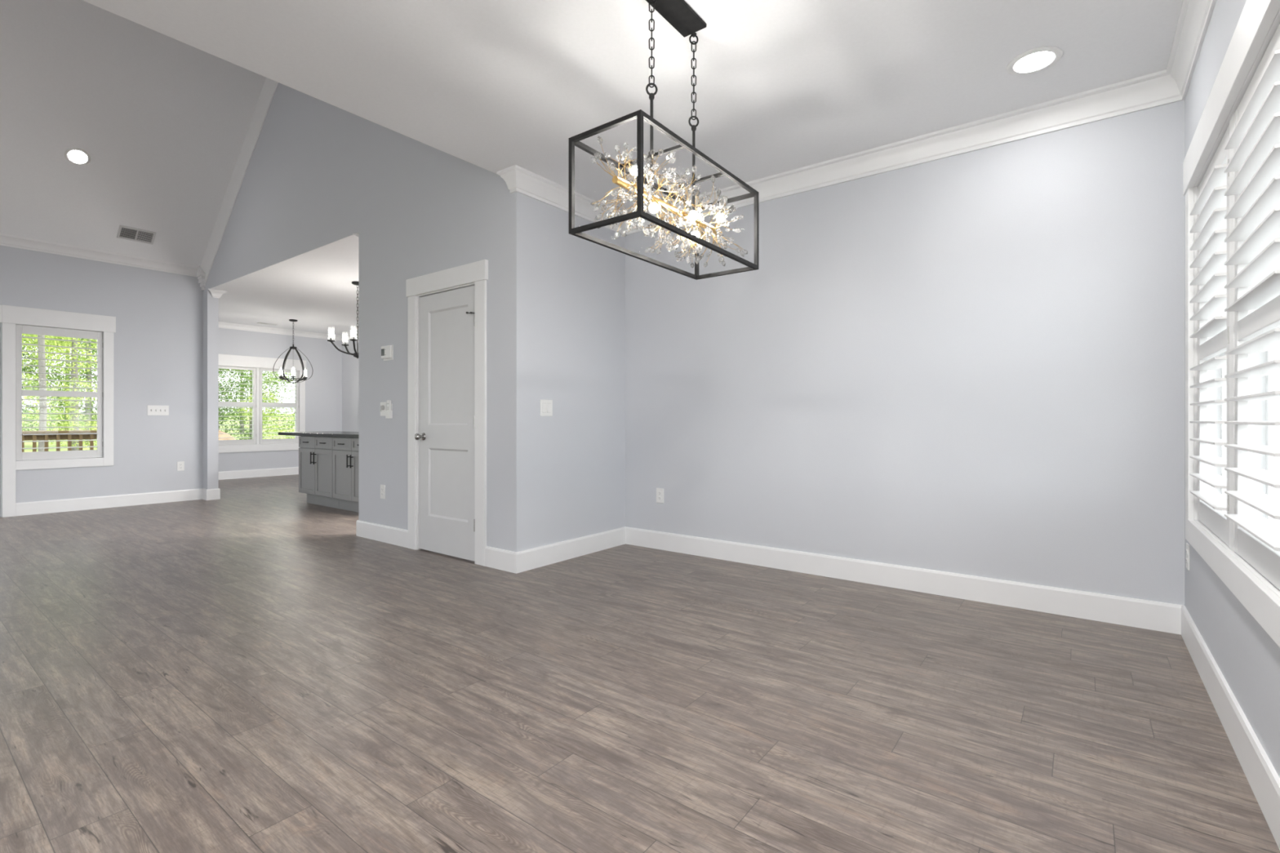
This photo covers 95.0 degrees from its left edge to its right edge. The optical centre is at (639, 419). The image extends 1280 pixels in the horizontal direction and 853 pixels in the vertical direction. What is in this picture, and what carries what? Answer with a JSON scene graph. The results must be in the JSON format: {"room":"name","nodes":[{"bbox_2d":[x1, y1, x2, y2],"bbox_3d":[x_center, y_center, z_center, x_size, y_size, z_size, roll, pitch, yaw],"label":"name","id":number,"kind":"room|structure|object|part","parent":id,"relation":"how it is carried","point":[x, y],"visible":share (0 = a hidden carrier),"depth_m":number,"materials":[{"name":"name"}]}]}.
{"room":"dining room","nodes":[
{"label":"dining room","id":0,"kind":"room"},
{"bbox_2d":[0,245,202,517],"bbox_3d":[-7.583,-0.433,5.417,0.116,2.967,6.120,0,0,37],"label":"wall","id":1,"kind":"structure","parent":0,"point":[157,338],"depth_m":7.17,"materials":[{"name":"paint"}]},
{"bbox_2d":[0,305,2,322],"bbox_3d":[-7.462,-0.088,5.557,0.140,2.276,2.010,0,0,37],"label":"door","id":2,"kind":"structure","parent":1,"relation":"in","point":[1,306],"depth_m":6.27,"materials":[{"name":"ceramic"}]},
{"bbox_2d":[1,304,115,517],"bbox_3d":[-6.607,-0.090,6.687,0.141,2.280,0.924,0,0,37],"label":"window","id":3,"kind":"structure","parent":1,"relation":"in","point":[12,316],"depth_m":6.47,"materials":[{"name":"wood"}]},
{"bbox_2d":[15,324,102,460],"bbox_3d":[-6.592,-0.295,6.673,0.089,1.482,0.711,0,0,37],"label":"plantation shutter","id":4,"kind":"object","parent":3,"relation":"attached to","point":[20,329],"visible":1,"depth_m":6.63,"materials":[{"name":"wood"}]},
{"bbox_2d":[0,232,198,276],"bbox_3d":[-7.562,-1.926,5.282,0.080,0.116,5.930,0,0,37],"label":"trim","id":5,"kind":"structure","parent":1,"relation":"attached to","point":[7,240],"depth_m":6.84,"materials":[{"name":"wood"}]},
{"bbox_2d":[146,404,168,415],"bbox_3d":[-6.043,-0.116,7.344,0.019,0.122,0.211,0,0,37],"label":"light switch","id":6,"kind":"object","parent":1,"relation":"attached to","point":[151,410],"visible":1,"depth_m":7.34,"materials":[{"name":"white plastic"}]},
{"bbox_2d":[177,461,184,471],"bbox_3d":[-5.905,0.600,7.535,0.009,0.118,0.074,0,0,37],"label":"wall outlet","id":7,"kind":"object","parent":1,"relation":"attached to","point":[180,465],"visible":1,"depth_m":7.53,"materials":[{"name":"white plastic"}]},
{"bbox_2d":[0,0,266,266],"bbox_3d":[-5.141,-3.173,3.573,6.235,2.704,6.120,0,0,37],"label":"vaulted ceiling","id":8,"kind":"structure","parent":0,"point":[162,122],"depth_m":6.09,"materials":[{"name":"paint"}]},
{"bbox_2d":[64,147,90,165],"bbox_3d":[-5.814,-2.718,6.060,0.156,0.131,0.200,0,0,40],"label":"recessed light","id":9,"kind":"object","parent":8,"relation":"attached to","point":[76,156],"visible":1,"depth_m":6.06,"materials":[{"name":"white plastic"}]},
{"bbox_2d":[116,225,155,244],"bbox_3d":[-5.955,-2.184,6.934,0.145,0.122,0.335,0,0,37],"label":"ceiling vent","id":10,"kind":"object","parent":8,"relation":"attached to","point":[126,233],"visible":1,"depth_m":6.93,"materials":[{"name":"metal"}]},
{"bbox_2d":[120,227,137,239],"bbox_3d":[-6.001,-2.184,6.873,0.141,0.004,0.138,-46,-26,28],"label":"grille","id":11,"kind":"object","parent":10,"relation":"attached to","point":[125,233],"depth_m":6.87,"materials":[{"name":"grey plastic"}]},
{"bbox_2d":[137,231,153,242],"bbox_3d":[-5.909,-2.184,6.995,0.141,0.004,0.138,-46,-26,28],"label":"grille","id":12,"kind":"object","parent":10,"relation":"attached to","point":[142,236],"depth_m":7.00,"materials":[{"name":"metal"}]},
{"bbox_2d":[218,328,342,471],"bbox_3d":[-7.010,-0.326,10.719,0.120,2.752,3.274,0,0,37],"label":"wall","id":13,"kind":"structure","parent":0,"point":[323,390],"depth_m":11.29,"materials":[{"name":"paint"}]},
{"bbox_2d":[218,354,306,453],"bbox_3d":[-6.997,-0.280,10.710,0.141,1.720,1.641,0,0,37],"label":"window","id":14,"kind":"structure","parent":13,"relation":"in","point":[225,360],"depth_m":10.71,"materials":[{"name":"wood"}]},
{"bbox_3d":[-7.259,-0.245,10.454,0.032,1.390,0.680,0,0,37],"label":"sash","id":15,"kind":"part","parent":14,"relation":"part of","materials":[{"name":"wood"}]},
{"bbox_2d":[218,365,256,444],"bbox_3d":[-7.199,-0.245,10.410,0.089,1.382,0.675,0,0,37],"label":"plantation shutter","id":16,"kind":"object","parent":14,"relation":"attached to","point":[253,441],"visible":0.62,"depth_m":10.47,"materials":[{"name":"wood"}]},
{"bbox_3d":[-6.822,-0.245,11.033,0.032,1.390,0.679,0,0,37],"label":"sash","id":17,"kind":"part","parent":14,"relation":"part of","materials":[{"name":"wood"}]},
{"bbox_2d":[259,368,298,444],"bbox_3d":[-6.761,-0.245,10.989,0.089,1.382,0.674,0,0,37],"label":"plantation shutter","id":18,"kind":"object","parent":14,"relation":"attached to","point":[295,440],"visible":0.94,"depth_m":10.94,"materials":[{"name":"wood"}]},
{"bbox_2d":[342,337,359,431],"bbox_3d":[-2.508,-0.326,9.296,8.780,2.752,0.120,0,0,37],"label":"wall","id":19,"kind":"structure","parent":0,"point":[350,364],"depth_m":11.68,"materials":[{"name":"paint"}]},
{"bbox_2d":[202,82,529,551],"bbox_3d":[-3.269,-1.687,5.918,6.164,5.475,0.120,0,0,37],"label":"wall","id":20,"kind":"structure","parent":0,"point":[319,173],"depth_m":5.01,"materials":[{"name":"paint"}]},
{"bbox_2d":[195,265,205,290],"bbox_3d":[-5.722,-1.849,7.648,0.165,0.299,0.075,0,0,37],"label":"trim","id":21,"kind":"structure","parent":20,"relation":"attached to","point":[201,275],"depth_m":7.62,"materials":[{"name":"wood"}]},
{"bbox_2d":[15,466,408,547],"bbox_3d":[-4.084,0.979,7.359,8.600,0.142,4.870,0,0,37],"label":"baseboard","id":22,"kind":"structure","parent":20,"relation":"attached to","point":[24,508],"depth_m":6.92,"materials":[{"name":"wood"}]},
{"bbox_2d":[200,77,278,284],"bbox_3d":[-4.548,-3.090,6.774,3.123,2.645,0.056,0,0,37],"label":"trim","id":23,"kind":"structure","parent":20,"relation":"attached to","point":[269,86],"depth_m":6.90,"materials":[{"name":"wood"}]},
{"bbox_2d":[208,288,359,340],"bbox_3d":[-3.571,-1.645,8.037,8.600,0.095,3.170,0,0,37],"label":"trim","id":24,"kind":"structure","parent":20,"relation":"attached to","point":[215,293],"depth_m":10.84,"materials":[{"name":"wood"}]},
{"bbox_2d":[380,484,385,498],"bbox_3d":[-2.213,0.622,5.040,0.074,0.118,0.009,0,0,37],"label":"wall outlet","id":25,"kind":"object","parent":20,"relation":"attached to","point":[382,486],"visible":1,"depth_m":5.03,"materials":[{"name":"white plastic"}]},
{"bbox_2d":[380,402,386,416],"bbox_3d":[-2.209,-0.090,5.029,0.095,0.118,0.022,0,0,37],"label":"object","id":26,"kind":"object","parent":20,"relation":"attached to","point":[383,405],"visible":1,"depth_m":5.02,"materials":[{"name":"white plastic"}]},
{"bbox_2d":[381,345,393,360],"bbox_3d":[-2.150,-0.567,4.979,0.150,0.126,0.030,0,0,37],"label":"thermostat","id":27,"kind":"object","parent":20,"relation":"attached to","point":[387,352],"visible":1,"depth_m":4.96,"materials":[{"name":"white plastic"}]},
{"bbox_2d":[385,403,392,418],"bbox_3d":[-2.126,-0.072,4.963,0.064,0.125,0.026,0,0,37],"label":"cradle","id":28,"kind":"object","parent":20,"relation":"attached to","point":[388,414],"visible":1,"depth_m":4.95,"materials":[{"name":"white plastic"}]},
{"bbox_2d":[386,400,391,410],"bbox_3d":[-2.127,-0.090,4.964,0.046,0.146,0.018,0,0,37],"label":"remote control","id":29,"kind":"object","parent":28,"relation":"in","point":[388,402],"visible":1,"depth_m":4.95,"materials":[{"name":"white plastic"}]},
{"bbox_2d":[405,259,488,566],"bbox_3d":[-1.474,-0.046,4.519,1.012,2.192,0.190,0,0,37],"label":"door","id":30,"kind":"structure","parent":20,"relation":"in","point":[447,308],"depth_m":4.49,"materials":[{"name":"wood"}]},
{"bbox_3d":[-1.750,0.136,4.653,0.062,0.062,0.072,0,0,37],"label":"knob","id":31,"kind":"part","parent":30,"relation":"part of","materials":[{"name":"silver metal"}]},
{"bbox_2d":[529,196,625,548],"bbox_3d":[-0.462,-0.326,4.622,0.120,2.752,1.194,0,0,37],"label":"wall","id":32,"kind":"structure","parent":0,"point":[577,285],"depth_m":4.48,"materials":[{"name":"paint"}]},
{"bbox_2d":[540,399,552,416],"bbox_3d":[-0.674,-0.084,4.231,0.011,0.118,0.118,0,0,37],"label":"light switch","id":33,"kind":"object","parent":32,"relation":"attached to","point":[546,406],"visible":1,"depth_m":4.23,"materials":[{"name":"white plastic"}]},
{"bbox_2d":[497,0,1216,234],"bbox_3d":[-0.948,-1.632,1.079,3.610,0.140,7.194,0,0,37],"label":"trim","id":34,"kind":"structure","parent":32,"relation":"attached to","point":[1170,85],"depth_m":3.37,"materials":[{"name":"wood"}]},
{"bbox_2d":[484,526,1279,850],"bbox_3d":[-1.027,0.979,1.139,3.808,0.142,7.194,0,0,37],"label":"baseboard","id":35,"kind":"structure","parent":32,"relation":"attached to","point":[1262,777],"depth_m":3.34,"materials":[{"name":"wood"}]},
{"bbox_2d":[83,0,1182,335],"bbox_3d":[-3.814,-1.746,4.563,12.640,0.113,9.300,0,0,37],"label":"ceiling","id":36,"kind":"structure","parent":0,"point":[493,86],"depth_m":2.86,"materials":[{"name":"paint"}]},
{"bbox_2d":[257,322,278,325],"bbox_3d":[-6.565,-1.689,10.337,0.120,0.007,0.300,0,0,37],"label":"ceiling vent","id":37,"kind":"object","parent":36,"relation":"in","point":[257,322],"visible":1,"depth_m":10.31,"materials":[{"name":"metal"}]},
{"bbox_2d":[272,319,312,383],"bbox_3d":[-5.886,-1.149,9.950,0.584,1.087,0.517,0,0,-31],"label":"globe pendant","id":38,"kind":"object","parent":36,"relation":"hanging from","point":[281,371],"visible":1,"depth_m":9.89,"materials":[{"name":"brown metal"}]},
{"bbox_3d":[-5.886,-1.466,9.950,0.017,0.424,0.017,0,0,-3],"label":"chain","id":39,"kind":"part","parent":38,"relation":"part of","materials":[{"name":"brown metal"}]},
{"bbox_2d":[327,281,359,358],"bbox_3d":[-3.487,-1.222,7.218,0.637,0.943,0.645,0,0,-26],"label":"chandelier","id":40,"kind":"object","parent":36,"relation":"hanging from","point":[356,354],"visible":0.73,"depth_m":7.18,"materials":[{"name":"brown metal"}]},
{"bbox_3d":[-3.701,-1.031,7.025,0.042,0.092,0.041,0,0,-26],"label":"bulb","id":41,"kind":"part","parent":40,"relation":"part of","materials":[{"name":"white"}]},
{"bbox_3d":[-3.606,-0.864,7.118,0.276,0.149,0.021,0,0,-45],"label":"arm","id":42,"kind":"part","parent":40,"relation":"part of","materials":[{"name":"brown metal"}]},
{"bbox_3d":[-3.396,-1.031,6.950,0.042,0.092,0.041,0,0,-26],"label":"bulb","id":43,"kind":"part","parent":40,"relation":"part of","materials":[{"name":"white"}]},
{"bbox_3d":[-3.437,-0.864,7.077,0.021,0.149,0.276,0,0,-18],"label":"arm","id":44,"kind":"part","parent":40,"relation":"part of","materials":[{"name":"brown metal"}]},
{"bbox_3d":[-3.487,-1.406,7.236,0.019,0.545,0.019,0,0,2],"label":"chain","id":45,"kind":"part","parent":40,"relation":"part of","materials":[{"name":"brown metal"}]},
{"bbox_2d":[568,0,758,279],"bbox_3d":[0.141,-1.197,2.441,0.336,1.010,0.904,0,0,37],"label":"linear chandelier","id":46,"kind":"object","parent":36,"relation":"hanging from","point":[677,13],"visible":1,"depth_m":2.34,"materials":[{"name":"brown metal"}]},
{"bbox_2d":[631,165,636,185],"bbox_3d":[-0.017,-0.919,2.209,0.043,0.071,0.039,0,0,37],"label":"bulb","id":47,"kind":"object","parent":46,"relation":"attached to","point":[633,169],"depth_m":2.20,"materials":[{"name":"white glass"}]},
{"bbox_3d":[0.046,-1.076,2.316,0.012,0.402,0.012,0,0,37],"label":"rod","id":48,"kind":"part","parent":46,"relation":"part of","materials":[{"name":"brown metal"}]},
{"bbox_3d":[0.046,-1.485,2.316,0.019,0.347,0.018,0,0,45],"label":"chain","id":49,"kind":"part","parent":46,"relation":"part of","materials":[{"name":"brown metal"}]},
{"bbox_2d":[646,199,658,213],"bbox_3d":[0.048,-0.836,2.279,0.054,0.068,0.039,0,0,37],"label":"bulb","id":50,"kind":"object","parent":46,"relation":"attached to","point":[653,207],"depth_m":2.26,"materials":[{"name":"white glass"}]},
{"bbox_3d":[0.141,-0.870,2.441,0.336,0.356,0.904,0,0,37],"label":"box frame","id":51,"kind":"part","parent":46,"relation":"part of","materials":[{"name":"brown metal"}]},
{"bbox_2d":[682,210,697,220],"bbox_3d":[0.211,-0.858,2.463,0.070,0.047,0.039,0,0,37],"label":"bulb","id":52,"kind":"object","parent":46,"relation":"attached to","point":[693,215],"depth_m":2.44,"materials":[{"name":"white glass"}]},
{"bbox_3d":[0.235,-1.485,2.566,0.019,0.347,0.018,0,0,45],"label":"chain","id":53,"kind":"part","parent":46,"relation":"part of","materials":[{"name":"brown metal"}]},
{"bbox_3d":[0.235,-1.076,2.566,0.012,0.402,0.012,0,0,37],"label":"rod","id":54,"kind":"part","parent":46,"relation":"part of","materials":[{"name":"brown metal"}]},
{"bbox_2d":[691,223,699,237],"bbox_3d":[0.245,-0.829,2.588,0.039,0.070,0.039,0,0,37],"label":"bulb","id":55,"kind":"object","parent":46,"relation":"attached to","point":[698,233],"depth_m":2.58,"materials":[{"name":"white glass"}]},
{"bbox_2d":[714,213,724,228],"bbox_3d":[0.367,-0.914,2.702,0.054,0.068,0.039,0,0,37],"label":"bulb","id":56,"kind":"object","parent":46,"relation":"attached to","point":[716,226],"depth_m":2.69,"materials":[{"name":"white glass"}]},
{"bbox_2d":[1006,45,1062,75],"bbox_3d":[1.869,-1.697,2.780,0.220,0.009,0.220,0,0,37],"label":"recessed light","id":57,"kind":"object","parent":36,"relation":"in","point":[1034,60],"visible":1,"depth_m":2.77,"materials":[{"name":"white plastic"}]},
{"bbox_2d":[0,474,1279,852],"bbox_3d":[-3.814,1.110,4.563,12.640,0.120,9.300,0,0,37],"label":"floor","id":58,"kind":"structure","parent":0,"point":[246,670],"depth_m":2.12,"materials":[{"name":"brown wood"}]},
{"bbox_2d":[298,435,338,508],"bbox_3d":[-3.766,0.627,7.336,0.885,0.846,0.656,0,0,37],"label":"base cabinet","id":59,"kind":"object","parent":58,"relation":"on","point":[315,453],"visible":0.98,"depth_m":7.09,"materials":[{"name":"grey paint"}]},
{"bbox_3d":[-4.112,0.279,7.244,0.436,0.137,0.020,0,0,37],"label":"drawer","id":60,"kind":"part","parent":59,"relation":"part of","materials":[{"name":"grey paint"}]},
{"bbox_3d":[-4.112,0.635,7.244,0.436,0.558,0.020,0,0,37],"label":"door","id":61,"kind":"part","parent":59,"relation":"part of","materials":[{"name":"grey paint"}]},
{"bbox_2d":[278,431,359,438],"bbox_3d":[-3.574,0.184,7.254,2.320,0.038,0.755,0,0,37],"label":"countertop","id":62,"kind":"structure","parent":59,"relation":"on","point":[330,433],"depth_m":7.17,"materials":[{"name":"black stone"}]},
{"bbox_3d":[-3.759,0.279,6.978,0.436,0.137,0.020,0,0,37],"label":"drawer","id":63,"kind":"part","parent":59,"relation":"part of","materials":[{"name":"grey paint"}]},
{"bbox_3d":[-3.759,0.635,6.978,0.436,0.558,0.020,0,0,37],"label":"door","id":64,"kind":"part","parent":59,"relation":"part of","materials":[{"name":"grey paint"}]},
{"bbox_2d":[332,437,359,512],"bbox_3d":[-3.058,0.627,6.801,0.885,0.846,0.656,0,0,37],"label":"base cabinet","id":65,"kind":"object","parent":58,"relation":"on","point":[345,453],"visible":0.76,"depth_m":6.67,"materials":[{"name":"grey paint"}]},
{"bbox_3d":[-3.405,0.279,6.710,0.436,0.137,0.020,0,0,37],"label":"drawer","id":66,"kind":"part","parent":65,"relation":"part of","materials":[{"name":"grey paint"}]},
{"bbox_3d":[-3.405,0.635,6.710,0.436,0.558,0.020,0,0,37],"label":"door","id":67,"kind":"part","parent":65,"relation":"part of","materials":[{"name":"grey paint"}]},
{"bbox_3d":[-3.275,0.468,6.577,0.012,0.145,0.037,0,0,37],"label":"handle","id":68,"kind":"part","parent":65,"relation":"part of","materials":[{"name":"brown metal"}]},
{"bbox_3d":[-3.051,0.279,6.443,0.436,0.137,0.020,0,0,37],"label":"drawer","id":69,"kind":"part","parent":65,"relation":"part of","materials":[{"name":"grey paint"}]},
{"bbox_3d":[-3.051,0.635,6.443,0.436,0.558,0.020,0,0,37],"label":"door","id":70,"kind":"part","parent":65,"relation":"part of","materials":[{"name":"grey paint"}]},
{"bbox_2d":[625,99,1184,605],"bbox_3d":[1.351,-0.326,3.925,3.612,2.752,0.120,0,0,37],"label":"wall","id":71,"kind":"structure","parent":0,"point":[971,363],"depth_m":3.50,"materials":[{"name":"paint"}]},
{"bbox_2d":[656,488,663,503],"bbox_3d":[0.161,0.616,4.743,0.074,0.118,0.009,0,0,37],"label":"wall outlet","id":72,"kind":"object","parent":71,"relation":"attached to","point":[660,491],"visible":1,"depth_m":4.74,"materials":[{"name":"white plastic"}]},
{"bbox_2d":[1184,0,1279,777],"bbox_3d":[0.540,-0.326,-0.045,0.120,2.752,7.194,0,0,37],"label":"wall","id":73,"kind":"structure","parent":0,"point":[1248,659],"depth_m":2.07,"materials":[{"name":"paint"}]},
{"bbox_2d":[1186,542,1190,570],"bbox_3d":[2.576,0.645,2.757,0.009,0.118,0.074,0,0,37],"label":"wall outlet","id":74,"kind":"object","parent":73,"relation":"attached to","point":[1188,547],"visible":1,"depth_m":2.73,"materials":[{"name":"white plastic"}]},
{"bbox_2d":[1182,0,1279,647],"bbox_3d":[2.050,-0.323,1.980,0.141,1.745,1.760,0,0,37],"label":"window","id":75,"kind":"structure","parent":73,"relation":"in","point":[1259,20],"depth_m":2.00,"materials":[{"name":"wood"}]},
{"bbox_2d":[1189,124,1229,546],"bbox_3d":[2.282,-0.295,2.320,0.089,1.482,0.710,0,0,37],"label":"plantation shutter","id":76,"kind":"object","parent":75,"relation":"attached to","point":[1211,206],"visible":0.77,"depth_m":2.29,"materials":[{"name":"wood"}]},
{"bbox_3d":[2.342,-0.295,2.276,0.032,1.490,0.715,0,0,37],"label":"sash","id":77,"kind":"part","parent":75,"relation":"part of","materials":[{"name":"wood"}]},
{"bbox_2d":[1224,22,1279,590],"bbox_3d":[1.794,-0.295,1.675,0.089,1.482,0.742,0,0,37],"label":"plantation shutter","id":78,"kind":"object","parent":75,"relation":"attached to","point":[1255,138],"visible":1,"depth_m":1.72,"materials":[{"name":"wood"}]},
{"bbox_3d":[1.855,-0.295,1.631,0.032,1.490,0.747,0,0,37],"label":"sash","id":79,"kind":"part","parent":75,"relation":"part of","materials":[{"name":"wood"}]},
{"bbox_3d":[19.324,1.510,-11.218,69.450,0.280,140.000,0,0,37],"label":"yard","id":80,"kind":"structure","parent":0,"visible":0},
{"bbox_3d":[-8.480,1.205,6.946,3.120,0.190,4.480,0,0,37],"label":"deck","id":81,"kind":"object","parent":80,"relation":"on","visible":0},
{"bbox_2d":[22,430,97,452],"bbox_3d":[-9.706,0.640,7.928,0.200,0.940,4.370,0,0,37],"label":"deck railing","id":82,"kind":"object","parent":81,"relation":"on","point":[55,437],"visible":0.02,"depth_m":8.93,"materials":[{"name":"brown wood"}]},
{"bbox_3d":[-9.682,0.190,7.910,0.140,0.040,4.370,0,0,37],"label":"rail","id":83,"kind":"part","parent":82,"relation":"part of","materials":[{"name":"beige wood"}]},
{"label":"outside","id":84,"kind":"structure","parent":0,"visible":0},
{"bbox_2d":[22,412,294,452],"bbox_3d":[-40.528,0.264,33.979,80.550,2.212,140.000,0,0,37],"label":"ground","id":85,"kind":"structure","parent":84,"point":[27,445],"depth_m":33.36,"materials":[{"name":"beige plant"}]},
{"bbox_2d":[37,334,47,451],"bbox_3d":[-13.468,-2.423,13.156,2.768,7.531,3.024,0,0,37],"label":"slim tree","id":86,"kind":"object","parent":85,"relation":"on","point":[40,348],"visible":0.02,"depth_m":13.14,"materials":[{"name":"green plant"}]},
{"bbox_2d":[22,333,97,450],"bbox_3d":[-16.240,-1.194,16.855,3.450,4.828,3.340,0,0,-30],"label":"leafy tree","id":87,"kind":"object","parent":85,"relation":"on","point":[47,342],"visible":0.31,"depth_m":16.39,"materials":[{"name":"green plant"}]},
{"bbox_2d":[22,333,97,446],"bbox_3d":[-20.226,-2.235,21.079,3.852,6.601,4.474,0,0,37],"label":"leafy tree","id":88,"kind":"object","parent":85,"relation":"on","point":[86,410],"visible":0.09,"depth_m":20.53,"materials":[{"name":"green plant"}]},
{"bbox_2d":[22,334,97,431],"bbox_3d":[-25.677,-3.151,25.925,4.803,8.098,6.447,0,0,-7],"label":"leafy tree","id":89,"kind":"object","parent":85,"relation":"on","point":[24,347],"visible":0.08,"depth_m":25.16,"materials":[{"name":"green plant"}]},
{"bbox_2d":[218,429,235,439],"bbox_3d":[-11.182,0.782,15.557,1.604,1.053,1.587,0,0,37],"label":"dirt mound","id":90,"kind":"object","parent":85,"relation":"on","point":[220,431],"visible":0.09,"depth_m":15.46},
{"bbox_2d":[218,368,266,439],"bbox_3d":[-14.413,-1.022,19.419,3.546,4.484,2.642,0,0,34],"label":"leafy tree","id":91,"kind":"object","parent":85,"relation":"on","point":[222,416],"visible":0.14,"depth_m":19.51,"materials":[{"name":"green plant"}]},
{"bbox_2d":[218,368,294,439],"bbox_3d":[-16.776,-2.235,24.927,3.852,6.601,4.474,0,0,-38],"label":"leafy tree","id":92,"kind":"object","parent":85,"relation":"on","point":[269,382],"visible":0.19,"depth_m":24.87,"materials":[{"name":"green plant"}]},
{"bbox_2d":[218,368,294,434],"bbox_3d":[-21.555,-3.420,30.927,5.024,8.579,5.836,0,0,24],"label":"leafy tree","id":93,"kind":"object","parent":85,"relation":"on","point":[241,426],"visible":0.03,"depth_m":30.99,"materials":[{"name":"green plant"}]},
{"bbox_2d":[236,373,294,439],"bbox_3d":[-10.648,-0.691,18.401,2.859,4.018,2.767,0,0,1],"label":"leafy tree","id":94,"kind":"object","parent":85,"relation":"on","point":[273,394],"visible":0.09,"depth_m":17.64,"materials":[{"name":"green plant"}]}
]}

